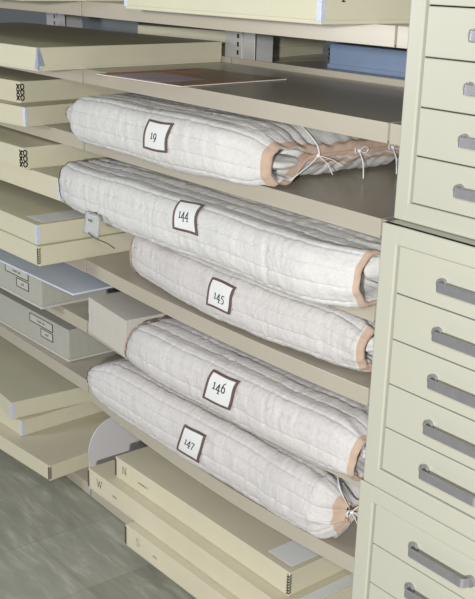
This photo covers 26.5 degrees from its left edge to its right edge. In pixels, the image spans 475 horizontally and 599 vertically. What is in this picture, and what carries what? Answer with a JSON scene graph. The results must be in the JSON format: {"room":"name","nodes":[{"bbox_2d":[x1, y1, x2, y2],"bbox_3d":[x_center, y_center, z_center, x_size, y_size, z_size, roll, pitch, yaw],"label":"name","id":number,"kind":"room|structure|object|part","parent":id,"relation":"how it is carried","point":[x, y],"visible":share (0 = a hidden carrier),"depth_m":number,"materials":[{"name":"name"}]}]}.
{"room":"archive storage room","nodes":[
{"label":"archive storage room","id":0,"kind":"room"},
{"bbox_2d":[0,449,195,598],"bbox_3d":[-0.615,0.848,2.809,6.100,0.050,9.500,-12,22,-36],"label":"floor","id":1,"kind":"structure","parent":0,"point":[57,541],"depth_m":3.05,"materials":[{"name":"tile"}]},
{"bbox_2d":[46,2,82,27],"bbox_3d":[-0.715,-0.804,4.251,0.105,2.200,0.152,-12,22,-36],"label":"post","id":2,"kind":"object","parent":1,"relation":"on","point":[56,19],"visible":0.02,"depth_m":4.11,"materials":[{"name":"metal"}]},
{"bbox_2d":[0,0,81,15],"bbox_3d":[-0.602,-1.038,3.478,0.545,0.059,1.212,-12,22,-36],"label":"metal shelf","id":3,"kind":"object","parent":2,"relation":"attached to","point":[59,7],"visible":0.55,"depth_m":3.02,"materials":[{"name":"metal"}]},
{"bbox_2d":[19,0,123,0],"bbox_3d":[-0.646,-1.025,3.273,0.701,0.075,1.001,-14,24,-40],"label":"box","id":4,"kind":"object","parent":3,"relation":"on","point":[19,0],"visible":0.25,"depth_m":2.81,"materials":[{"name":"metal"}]},
{"bbox_2d":[0,122,84,149],"bbox_3d":[-0.613,-0.673,3.596,0.545,0.059,1.212,-12,22,-36],"label":"metal shelf","id":5,"kind":"object","parent":2,"relation":"attached to","point":[62,133],"visible":0.23,"depth_m":3.13,"materials":[{"name":"metal"}]},
{"bbox_2d":[0,99,77,126],"bbox_3d":[-0.811,-0.725,3.597,0.951,0.061,0.551,17,24,40],"label":"box","id":6,"kind":"object","parent":5,"relation":"on","point":[30,114],"visible":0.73,"depth_m":3.16,"materials":[{"name":"cardboard"}]},
{"bbox_2d":[0,121,69,126],"bbox_3d":[-0.812,-0.710,3.603,0.947,0.030,0.547,17,24,40],"label":"tray","id":7,"kind":"object","parent":6,"relation":"on","point":[19,123],"depth_m":3.14,"materials":[{"name":"beige metal"}]},
{"bbox_2d":[0,66,130,102],"bbox_3d":[-0.798,-0.801,3.624,0.523,0.067,0.853,-16,25,-43],"label":"box","id":8,"kind":"object","parent":6,"relation":"on","point":[19,86],"visible":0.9,"depth_m":3.25,"materials":[{"name":"beige cardboard"}]},
{"bbox_2d":[0,97,80,102],"bbox_3d":[-0.798,-0.785,3.631,0.517,0.034,0.847,-16,25,-43],"label":"tray","id":9,"kind":"object","parent":8,"relation":"on","point":[14,99],"depth_m":3.22,"materials":[{"name":"beige cardboard"}]},
{"bbox_2d":[0,322,123,392],"bbox_3d":[-0.636,0.068,3.835,0.545,0.059,1.212,-12,22,-36],"label":"metal shelf","id":10,"kind":"object","parent":2,"relation":"attached to","point":[75,372],"visible":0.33,"depth_m":3.41,"materials":[{"name":"metal"}]},
{"bbox_2d":[0,288,112,361],"bbox_3d":[-0.684,-0.006,3.836,0.466,0.112,0.956,-13,23,-38],"label":"storage box","id":11,"kind":"object","parent":10,"relation":"on","point":[44,328],"visible":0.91,"depth_m":3.46,"materials":[{"name":"grey cardboard"}]},
{"bbox_3d":[-0.675,0.079,3.472,0.003,0.029,0.159,-13,23,-38],"label":"holder frame","id":12,"kind":"part","parent":11,"relation":"part of","materials":[{"name":"grey metal"}]},
{"bbox_2d":[45,300,88,332],"bbox_3d":[-0.630,-0.126,3.773,0.545,0.059,1.212,-12,22,-36],"label":"metal shelf","id":13,"kind":"object","parent":2,"relation":"attached to","point":[76,314],"visible":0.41,"depth_m":3.25,"materials":[{"name":"metal"}]},
{"bbox_2d":[0,262,120,308],"bbox_3d":[-0.751,-0.183,3.717,0.466,0.112,0.956,-13,23,-38],"label":"storage box","id":14,"kind":"object","parent":13,"relation":"on","point":[36,292],"visible":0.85,"depth_m":3.31,"materials":[{"name":"grey cardboard"}]},
{"bbox_3d":[-0.730,-0.092,3.339,0.003,0.029,0.159,-13,23,-38],"label":"holder frame","id":15,"kind":"part","parent":14,"relation":"part of","materials":[{"name":"grey metal"}]},
{"bbox_3d":[-0.707,-0.049,3.321,0.003,0.029,0.082,-13,23,-38],"label":"holder frame","id":16,"kind":"part","parent":14,"relation":"part of","materials":[{"name":"grey metal"}]},
{"bbox_2d":[0,249,112,295],"bbox_3d":[-0.641,-0.171,3.498,0.420,0.006,0.950,-13,23,-39],"label":"board","id":17,"kind":"object","parent":14,"relation":"on","point":[69,279],"visible":0.26,"depth_m":3.20,"materials":[{"name":"grey cardboard"}]},
{"bbox_2d":[65,467,90,494],"bbox_3d":[-0.647,0.417,3.948,0.545,0.059,1.212,-12,22,-36],"label":"metal shelf","id":18,"kind":"object","parent":2,"relation":"attached to","point":[80,478],"visible":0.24,"depth_m":3.39,"materials":[{"name":"metal"}]},
{"bbox_2d":[0,411,109,480],"bbox_3d":[-0.787,0.407,3.838,0.502,0.055,1.003,-15,24,-42],"label":"box","id":19,"kind":"object","parent":18,"relation":"on","point":[55,452],"visible":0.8,"depth_m":3.48,"materials":[{"name":"beige cardboard"}]},
{"bbox_2d":[0,448,88,480],"bbox_3d":[-0.787,0.420,3.844,0.497,0.028,0.997,-15,24,-42],"label":"tray","id":20,"kind":"object","parent":19,"relation":"on","point":[77,464],"depth_m":3.40,"materials":[{"name":"beige cardboard"}]},
{"bbox_2d":[0,401,102,435],"bbox_3d":[-0.834,0.307,3.960,0.501,0.058,0.801,-14,24,-40],"label":"box","id":21,"kind":"object","parent":19,"relation":"on","point":[29,424],"visible":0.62,"depth_m":3.60,"materials":[{"name":"cardboard"}]},
{"bbox_2d":[0,336,90,418],"bbox_3d":[-0.802,0.242,3.964,0.521,0.063,0.801,-11,22,-34],"label":"box","id":22,"kind":"object","parent":21,"relation":"on","point":[28,386],"visible":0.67,"depth_m":3.65,"materials":[{"name":"cardboard"}]},
{"bbox_2d":[0,400,90,418],"bbox_3d":[-0.802,0.257,3.970,0.517,0.032,0.797,-11,22,-34],"label":"tray","id":23,"kind":"object","parent":22,"relation":"on","point":[38,406],"depth_m":3.57,"materials":[{"name":"beige cardboard"}]},
{"bbox_2d":[64,251,128,272],"bbox_3d":[-0.624,-0.313,3.712,0.545,0.059,1.212,-12,22,-36],"label":"metal shelf","id":24,"kind":"object","parent":2,"relation":"attached to","point":[81,264],"visible":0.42,"depth_m":3.14,"materials":[{"name":"metal"}]},
{"bbox_2d":[0,229,132,265],"bbox_3d":[-0.714,-0.318,3.582,0.602,0.061,1.103,-13,23,-38],"label":"box","id":25,"kind":"object","parent":24,"relation":"on","point":[82,248],"visible":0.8,"depth_m":3.09,"materials":[{"name":"beige cardboard"}]},
{"bbox_2d":[0,180,123,244],"bbox_3d":[-0.729,-0.379,3.564,0.551,0.063,1.101,-13,23,-37],"label":"box","id":26,"kind":"object","parent":25,"relation":"on","point":[36,218],"visible":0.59,"depth_m":3.12,"materials":[{"name":"cardboard"}]},
{"bbox_2d":[0,228,123,244],"bbox_3d":[-0.730,-0.364,3.570,0.547,0.031,1.097,-13,23,-37],"label":"tray","id":27,"kind":"object","parent":26,"relation":"on","point":[41,236],"depth_m":3.05,"materials":[{"name":"beige cardboard"}]},
{"bbox_2d":[0,248,128,265],"bbox_3d":[-0.714,-0.304,3.588,0.597,0.030,1.097,-13,23,-38],"label":"tray","id":28,"kind":"object","parent":25,"relation":"on","point":[54,255],"depth_m":3.07,"materials":[{"name":"beige cardboard"}]},
{"bbox_2d":[1,56,230,82],"bbox_3d":[-0.608,-0.860,3.536,0.545,0.059,1.212,-12,22,-36],"label":"metal shelf","id":29,"kind":"object","parent":2,"relation":"attached to","point":[76,75],"visible":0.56,"depth_m":3.05,"materials":[{"name":"metal"}]},
{"bbox_2d":[0,22,221,70],"bbox_3d":[-0.703,-0.866,3.403,0.701,0.064,1.152,-15,25,-42],"label":"box","id":30,"kind":"object","parent":29,"relation":"on","point":[28,46],"visible":1,"depth_m":3.04,"materials":[{"name":"cardboard"}]},
{"bbox_2d":[0,60,220,70],"bbox_3d":[-0.703,-0.851,3.409,0.697,0.032,1.147,-15,25,-42],"label":"tray","id":31,"kind":"object","parent":30,"relation":"on","point":[35,65],"depth_m":2.90,"materials":[{"name":"beige cardboard"}]},
{"bbox_2d":[272,52,329,61],"bbox_3d":[-0.086,-0.962,3.931,0.540,0.041,1.212,-12,22,-36],"label":"metal shelf","id":32,"kind":"object","parent":2,"relation":"attached to","point":[324,56],"visible":0.02,"depth_m":3.52,"materials":[{"name":"metal"}]},
{"bbox_2d":[89,17,155,32],"bbox_3d":[-0.340,-1.135,4.212,0.420,0.100,0.380,-12,22,-36],"label":"storage box","id":33,"kind":"object","parent":32,"relation":"on","point":[94,23],"visible":0.06,"depth_m":4.07,"materials":[{"name":"cardboard"}]},
{"bbox_2d":[221,45,322,57],"bbox_3d":[-0.031,-0.929,3.709,0.550,0.034,0.420,14,22,34],"label":"box","id":34,"kind":"object","parent":32,"relation":"on","point":[312,49],"visible":0.24,"depth_m":3.58,"materials":[{"name":"beige cardboard"}]},
{"bbox_2d":[138,24,325,47],"bbox_3d":[-0.020,-0.970,3.701,0.550,0.050,0.420,15,22,34],"label":"box","id":35,"kind":"object","parent":34,"relation":"on","point":[152,29],"visible":0.39,"depth_m":3.56,"materials":[{"name":"beige cardboard"}]},
{"bbox_2d":[222,43,324,47],"bbox_3d":[-0.021,-0.958,3.704,0.547,0.025,0.417,15,22,34],"label":"tray","id":36,"kind":"object","parent":35,"relation":"on","point":[275,45],"depth_m":3.54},
{"bbox_2d":[221,53,321,57],"bbox_3d":[-0.031,-0.921,3.712,0.547,0.017,0.417,14,22,34],"label":"tray","id":37,"kind":"object","parent":34,"relation":"on","point":[275,55],"depth_m":3.54,"materials":[{"name":"beige cardboard"}]},
{"bbox_3d":[-0.619,-0.498,3.652,0.545,0.059,1.212,-12,22,-36],"label":"metal shelf","id":38,"kind":"object","parent":2,"relation":"attached to","visible":0},
{"bbox_2d":[0,162,63,200],"bbox_3d":[-0.683,-0.504,3.517,0.501,0.067,1.101,-13,23,-38],"label":"box","id":39,"kind":"object","parent":38,"relation":"on","point":[44,181],"visible":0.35,"depth_m":3.08,"materials":[{"name":"cardboard"}]},
{"bbox_2d":[0,179,63,200],"bbox_3d":[-0.684,-0.489,3.522,0.497,0.034,1.097,-13,23,-38],"label":"tray","id":40,"kind":"object","parent":39,"relation":"on","point":[45,187],"depth_m":3.05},
{"bbox_2d":[0,125,111,169],"bbox_3d":[-0.771,-0.589,3.550,0.503,0.067,0.953,-13,23,-39],"label":"box","id":41,"kind":"object","parent":39,"relation":"on","point":[22,150],"visible":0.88,"depth_m":3.13,"materials":[{"name":"beige cardboard"}]},
{"bbox_2d":[0,161,64,169],"bbox_3d":[-0.772,-0.574,3.557,0.497,0.034,0.947,-13,23,-39],"label":"tray","id":42,"kind":"object","parent":41,"relation":"on","point":[23,165],"depth_m":3.10,"materials":[{"name":"beige cardboard"}]},
{"bbox_2d":[225,31,272,62],"bbox_3d":[0.034,-0.488,3.345,0.105,2.200,0.152,-12,22,-36],"label":"post","id":43,"kind":"object","parent":1,"relation":"on","point":[250,46],"visible":0.05,"depth_m":3.21,"materials":[{"name":"metal"}]},
{"bbox_2d":[91,489,133,523],"bbox_3d":[0.103,0.734,3.041,0.545,0.059,1.213,-12,22,-36],"label":"metal shelf","id":44,"kind":"object","parent":43,"relation":"attached to","point":[123,517],"visible":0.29,"depth_m":3.23,"materials":[{"name":"metal"}]},
{"bbox_2d":[88,417,147,494],"bbox_3d":[-0.272,0.477,3.453,0.543,0.261,0.005,-12,22,-36],"label":"plate","id":45,"kind":"object","parent":44,"relation":"on","point":[110,440],"visible":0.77,"depth_m":3.33,"materials":[{"name":"grey metal"}]},
{"bbox_3d":[-0.270,0.460,3.448,0.540,0.221,0.003,-12,22,-36],"label":"plate","id":46,"kind":"part","parent":45,"relation":"part of","materials":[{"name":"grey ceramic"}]},
{"bbox_2d":[124,521,238,598],"bbox_3d":[0.087,0.753,2.828,0.443,0.069,0.786,-13,23,-38],"label":"box","id":47,"kind":"object","parent":44,"relation":"on","point":[160,555],"visible":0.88,"depth_m":2.81,"materials":[{"name":"beige cardboard"}]},
{"bbox_2d":[126,544,197,598],"bbox_3d":[0.087,0.769,2.834,0.437,0.034,0.777,-13,23,-38],"label":"tray","id":48,"kind":"object","parent":47,"relation":"on","point":[143,550],"depth_m":2.83,"materials":[{"name":"beige cardboard"}]},
{"bbox_2d":[87,460,352,598],"bbox_3d":[0.003,0.639,2.943,0.443,0.070,0.954,-13,23,-38],"label":"box","id":49,"kind":"object","parent":47,"relation":"on","point":[235,577],"visible":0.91,"depth_m":2.75,"materials":[{"name":"beige cardboard"}]},
{"bbox_2d":[89,487,239,598],"bbox_3d":[0.004,0.656,2.950,0.437,0.034,0.945,-13,23,-38],"label":"tray","id":50,"kind":"object","parent":49,"relation":"on","point":[182,548],"depth_m":2.83,"materials":[{"name":"beige cardboard"}]},
{"bbox_2d":[114,446,344,595],"bbox_3d":[0.046,0.571,2.930,0.443,0.070,0.792,-13,23,-38],"label":"box","id":51,"kind":"object","parent":49,"relation":"on","point":[289,566],"visible":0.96,"depth_m":2.73,"materials":[{"name":"beige cardboard"}]},
{"bbox_2d":[89,387,356,572],"bbox_3d":[0.112,0.417,2.939,0.545,0.090,1.213,-12,22,-36],"label":"metal shelf","id":52,"kind":"object","parent":43,"relation":"attached to","point":[340,550],"visible":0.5,"depth_m":2.59,"materials":[{"name":"metal"}]},
{"bbox_2d":[86,358,359,538],"bbox_3d":[0.030,0.348,2.823,0.437,0.192,1.147,-12,22,-36],"label":"bundle","id":53,"kind":"object","parent":52,"relation":"on","point":[318,502],"visible":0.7,"depth_m":2.59,"materials":[{"name":"white fabric"}]},
{"bbox_2d":[88,321,359,486],"bbox_3d":[0.119,0.200,2.868,0.545,0.078,1.213,-12,22,-36],"label":"metal shelf","id":54,"kind":"object","parent":43,"relation":"attached to","point":[342,476],"visible":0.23,"depth_m":2.40,"materials":[{"name":"metal"}]},
{"bbox_2d":[88,291,167,356],"bbox_3d":[-0.248,0.052,3.064,0.341,0.121,0.226,-11,22,-34],"label":"box","id":55,"kind":"object","parent":54,"relation":"on","point":[112,316],"visible":0.47,"depth_m":2.96,"materials":[{"name":"grey cardboard"}]},
{"bbox_2d":[124,316,368,480],"bbox_3d":[0.091,0.199,2.592,0.390,0.160,0.957,-12,22,-36],"label":"bundle","id":56,"kind":"object","parent":54,"relation":"on","point":[325,427],"visible":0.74,"depth_m":2.39,"materials":[{"name":"white fabric"}]},
{"bbox_2d":[87,253,370,405],"bbox_3d":[0.125,0.007,2.806,0.545,0.072,1.213,-12,22,-36],"label":"metal shelf","id":57,"kind":"object","parent":43,"relation":"attached to","point":[116,271],"visible":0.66,"depth_m":2.56,"materials":[{"name":"metal"}]},
{"bbox_2d":[129,235,374,371],"bbox_3d":[0.100,-0.032,2.647,0.391,0.155,0.980,-12,22,-36],"label":"bundle","id":58,"kind":"object","parent":57,"relation":"on","point":[333,335],"visible":0.56,"depth_m":2.43,"materials":[{"name":"white fabric"}]},
{"bbox_2d":[85,143,398,237],"bbox_3d":[0.136,-0.357,2.688,0.545,0.059,1.213,-12,22,-36],"label":"metal shelf","id":59,"kind":"object","parent":43,"relation":"attached to","point":[345,199],"visible":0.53,"depth_m":2.34,"materials":[{"name":"metal"}]},
{"bbox_2d":[65,93,399,186],"bbox_3d":[-0.048,-0.468,2.727,0.611,0.147,0.989,-12,22,-36],"label":"bundle","id":60,"kind":"object","parent":59,"relation":"on","point":[190,139],"visible":0.87,"depth_m":2.40,"materials":[{"name":"white fabric"}]},
{"bbox_2d":[83,57,404,142],"bbox_3d":[0.142,-0.544,2.628,0.545,0.059,1.213,-12,22,-36],"label":"metal shelf","id":61,"kind":"object","parent":43,"relation":"attached to","point":[349,104],"visible":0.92,"depth_m":2.48,"materials":[{"name":"metal"}]},
{"bbox_2d":[97,68,286,86],"bbox_3d":[-0.125,-0.609,2.758,0.381,0.004,0.351,-15,24,-42],"label":"folder","id":62,"kind":"object","parent":61,"relation":"on","point":[190,77],"visible":1,"depth_m":2.73,"materials":[{"name":"brown paper"}]},
{"bbox_3d":[-0.215,-0.595,2.701,0.152,0.001,0.210,-15,24,-42],"label":"printed panel","id":63,"kind":"part","parent":62,"relation":"part of","materials":[{"name":"paper"}]},
{"bbox_2d":[82,1,408,47],"bbox_3d":[0.147,-0.722,2.571,0.545,0.059,1.213,-12,22,-36],"label":"metal shelf","id":64,"kind":"object","parent":43,"relation":"attached to","point":[385,35],"visible":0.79,"depth_m":2.28,"materials":[{"name":"metal"}]},
{"bbox_2d":[124,0,410,24],"bbox_3d":[0.140,-0.692,2.276,0.501,0.100,0.674,-12,23,-37],"label":"box","id":65,"kind":"object","parent":64,"relation":"on","point":[321,12],"visible":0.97,"depth_m":1.99,"materials":[{"name":"cardboard"}]},
{"bbox_2d":[272,60,404,79],"bbox_3d":[0.664,-0.646,3.023,0.540,0.041,1.213,-12,22,-36],"label":"metal shelf","id":66,"kind":"object","parent":43,"relation":"attached to","point":[318,64],"visible":0.04,"depth_m":3.23,"materials":[{"name":"metal"}]},
{"bbox_2d":[327,43,406,77],"bbox_3d":[0.628,-0.724,3.070,0.424,0.075,0.582,-12,22,-36],"label":"storage box","id":67,"kind":"object","parent":66,"relation":"on","point":[381,60],"visible":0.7,"depth_m":3.04,"materials":[{"name":"blue cardboard"}]},
{"bbox_2d":[332,305,375,321],"bbox_3d":[0.131,-0.182,2.745,0.545,0.059,1.213,-12,22,-36],"label":"metal shelf","id":68,"kind":"object","parent":43,"relation":"attached to","point":[368,313],"visible":0.16,"depth_m":2.16,"materials":[{"name":"metal"}]},
{"bbox_2d":[58,158,380,307],"bbox_3d":[0.009,-0.218,2.588,0.492,0.149,1.252,-12,22,-36],"label":"bundle","id":69,"kind":"object","parent":68,"relation":"on","point":[304,258],"visible":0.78,"depth_m":2.28,"materials":[{"name":"white fabric"}]},
{"bbox_2d":[83,211,114,248],"bbox_3d":[-0.372,-0.189,2.679,0.026,0.078,0.160,-10,21,-32],"label":"tag","id":70,"kind":"object","parent":69,"relation":"hanging from","point":[91,228],"visible":1,"depth_m":2.70,"materials":[{"name":"white paper"}]},
{"bbox_3d":[0.658,1.006,1.471,0.430,0.546,1.020,-12,22,-36],"label":"base cabinet","id":71,"kind":"object","parent":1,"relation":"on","visible":0},
{"bbox_2d":[352,478,474,598],"bbox_3d":[0.663,0.557,1.323,0.454,0.397,1.030,-12,22,-36],"label":"base cabinet","id":72,"kind":"object","parent":71,"relation":"on","point":[402,552],"visible":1,"depth_m":1.47,"materials":[{"name":"beige metal"}]},
{"bbox_3d":[0.658,0.556,1.319,0.406,0.066,0.964,-12,22,-36],"label":"drawer","id":73,"kind":"part","parent":72,"relation":"part of","materials":[{"name":"beige metal"}]},
{"bbox_3d":[0.278,0.436,1.432,0.018,0.017,0.121,-12,22,-36],"label":"handle","id":74,"kind":"part","parent":72,"relation":"part of","materials":[{"name":"silver metal"}]},
{"bbox_3d":[0.660,0.491,1.298,0.406,0.066,0.964,-12,22,-36],"label":"drawer","id":75,"kind":"part","parent":72,"relation":"part of","materials":[{"name":"beige metal"}]},
{"bbox_2d":[363,219,474,540],"bbox_3d":[0.678,0.180,1.196,0.454,0.397,1.030,-12,22,-36],"label":"base cabinet","id":76,"kind":"object","parent":72,"relation":"on","point":[420,450],"visible":1,"depth_m":1.38,"materials":[{"name":"beige metal"}]},
{"bbox_3d":[0.669,0.308,1.234,0.406,0.066,0.964,-12,22,-36],"label":"drawer","id":77,"kind":"part","parent":76,"relation":"part of","materials":[{"name":"beige metal"}]},
{"bbox_3d":[0.671,0.243,1.213,0.406,0.066,0.964,-12,22,-36],"label":"drawer","id":78,"kind":"part","parent":76,"relation":"part of","materials":[{"name":"beige metal"}]},
{"bbox_3d":[0.673,0.179,1.192,0.406,0.066,0.964,-12,22,-36],"label":"drawer","id":79,"kind":"part","parent":76,"relation":"part of","materials":[{"name":"beige metal"}]},
{"bbox_3d":[0.675,0.114,1.171,0.406,0.066,0.964,-12,22,-36],"label":"drawer","id":80,"kind":"part","parent":76,"relation":"part of","materials":[{"name":"beige metal"}]},
{"bbox_2d":[394,0,474,239],"bbox_3d":[0.708,-0.205,1.096,0.454,0.397,1.030,-12,22,-36],"label":"base cabinet","id":81,"kind":"object","parent":76,"relation":"on","point":[435,187],"visible":1,"depth_m":1.32,"materials":[{"name":"beige metal"}]},
{"bbox_3d":[0.699,-0.071,1.135,0.406,0.064,0.972,-12,22,-36],"label":"drawer","id":82,"kind":"part","parent":81,"relation":"part of","materials":[{"name":"beige metal"}]},
{"bbox_3d":[0.701,-0.133,1.115,0.406,0.064,0.972,-12,22,-36],"label":"drawer","id":83,"kind":"part","parent":81,"relation":"part of","materials":[{"name":"beige metal"}]},
{"bbox_3d":[0.703,-0.196,1.095,0.406,0.064,0.972,-12,22,-36],"label":"drawer","id":84,"kind":"part","parent":81,"relation":"part of","materials":[{"name":"beige metal"}]},
{"bbox_3d":[0.705,-0.258,1.075,0.406,0.064,0.972,-12,22,-36],"label":"drawer","id":85,"kind":"part","parent":81,"relation":"part of","materials":[{"name":"beige metal"}]},
{"bbox_3d":[0.707,-0.320,1.055,0.406,0.064,0.972,-12,22,-36],"label":"drawer","id":86,"kind":"part","parent":81,"relation":"part of","materials":[{"name":"beige metal"}]},
{"bbox_3d":[0.315,-0.127,1.273,0.018,0.017,0.121,-12,22,-36],"label":"handle","id":87,"kind":"part","parent":81,"relation":"part of","materials":[{"name":"silver metal"}]},
{"bbox_3d":[0.317,-0.190,1.253,0.018,0.017,0.121,-12,22,-36],"label":"handle","id":88,"kind":"part","parent":81,"relation":"part of","materials":[{"name":"silver metal"}]},
{"bbox_3d":[0.319,-0.252,1.232,0.018,0.017,0.121,-12,22,-36],"label":"handle","id":89,"kind":"part","parent":81,"relation":"part of","materials":[{"name":"silver metal"}]},
{"bbox_3d":[0.321,-0.314,1.212,0.018,0.017,0.121,-12,22,-36],"label":"handle","id":90,"kind":"part","parent":81,"relation":"part of","materials":[{"name":"silver metal"}]},
{"bbox_3d":[0.677,0.050,1.151,0.406,0.066,0.964,-12,22,-36],"label":"drawer","id":91,"kind":"part","parent":76,"relation":"part of","materials":[{"name":"beige metal"}]},
{"bbox_3d":[0.287,0.253,1.368,0.018,0.017,0.121,-12,22,-36],"label":"handle","id":92,"kind":"part","parent":76,"relation":"part of","materials":[{"name":"silver metal"}]},
{"bbox_3d":[0.289,0.188,1.347,0.018,0.017,0.121,-12,22,-36],"label":"handle","id":93,"kind":"part","parent":76,"relation":"part of","materials":[{"name":"silver metal"}]},
{"bbox_3d":[0.291,0.124,1.326,0.018,0.017,0.121,-12,22,-36],"label":"handle","id":94,"kind":"part","parent":76,"relation":"part of","materials":[{"name":"silver metal"}]},
{"bbox_3d":[0.293,0.059,1.306,0.018,0.017,0.121,-12,22,-36],"label":"handle","id":95,"kind":"part","parent":76,"relation":"part of","materials":[{"name":"silver metal"}]},
{"bbox_3d":[0.295,-0.005,1.285,0.018,0.017,0.121,-12,22,-36],"label":"handle","id":96,"kind":"part","parent":76,"relation":"part of","materials":[{"name":"silver metal"}]},
{"bbox_3d":[0.662,0.427,1.277,0.406,0.066,0.964,-12,22,-36],"label":"drawer","id":97,"kind":"part","parent":72,"relation":"part of","materials":[{"name":"beige metal"}]},
{"bbox_3d":[0.280,0.372,1.411,0.018,0.017,0.121,-12,22,-36],"label":"handle","id":98,"kind":"part","parent":72,"relation":"part of","materials":[{"name":"silver metal"}]},
{"bbox_3d":[0.783,-0.172,2.437,0.105,2.200,0.152,-12,22,-36],"label":"post","id":99,"kind":"object","parent":1,"relation":"on","visible":0},
{"bbox_2d":[389,122,400,145],"bbox_3d":[0.893,-0.227,1.718,0.545,0.059,1.218,-12,22,-36],"label":"metal shelf","id":100,"kind":"object","parent":99,"relation":"attached to","point":[395,128],"visible":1,"depth_m":2.00,"materials":[{"name":"metal"}]},
{"bbox_2d":[396,26,408,48],"bbox_3d":[0.898,-0.405,1.661,0.545,0.059,1.218,-12,22,-36],"label":"metal shelf","id":101,"kind":"object","parent":99,"relation":"attached to","point":[402,35],"visible":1,"depth_m":1.94,"materials":[{"name":"metal"}]},
{"bbox_2d":[82,16,343,51],"bbox_3d":[1.633,-0.976,4.029,0.100,2.800,9.500,-12,22,-36],"label":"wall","id":102,"kind":"structure","parent":0,"point":[326,46],"depth_m":5.40,"materials":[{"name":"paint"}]}
]}

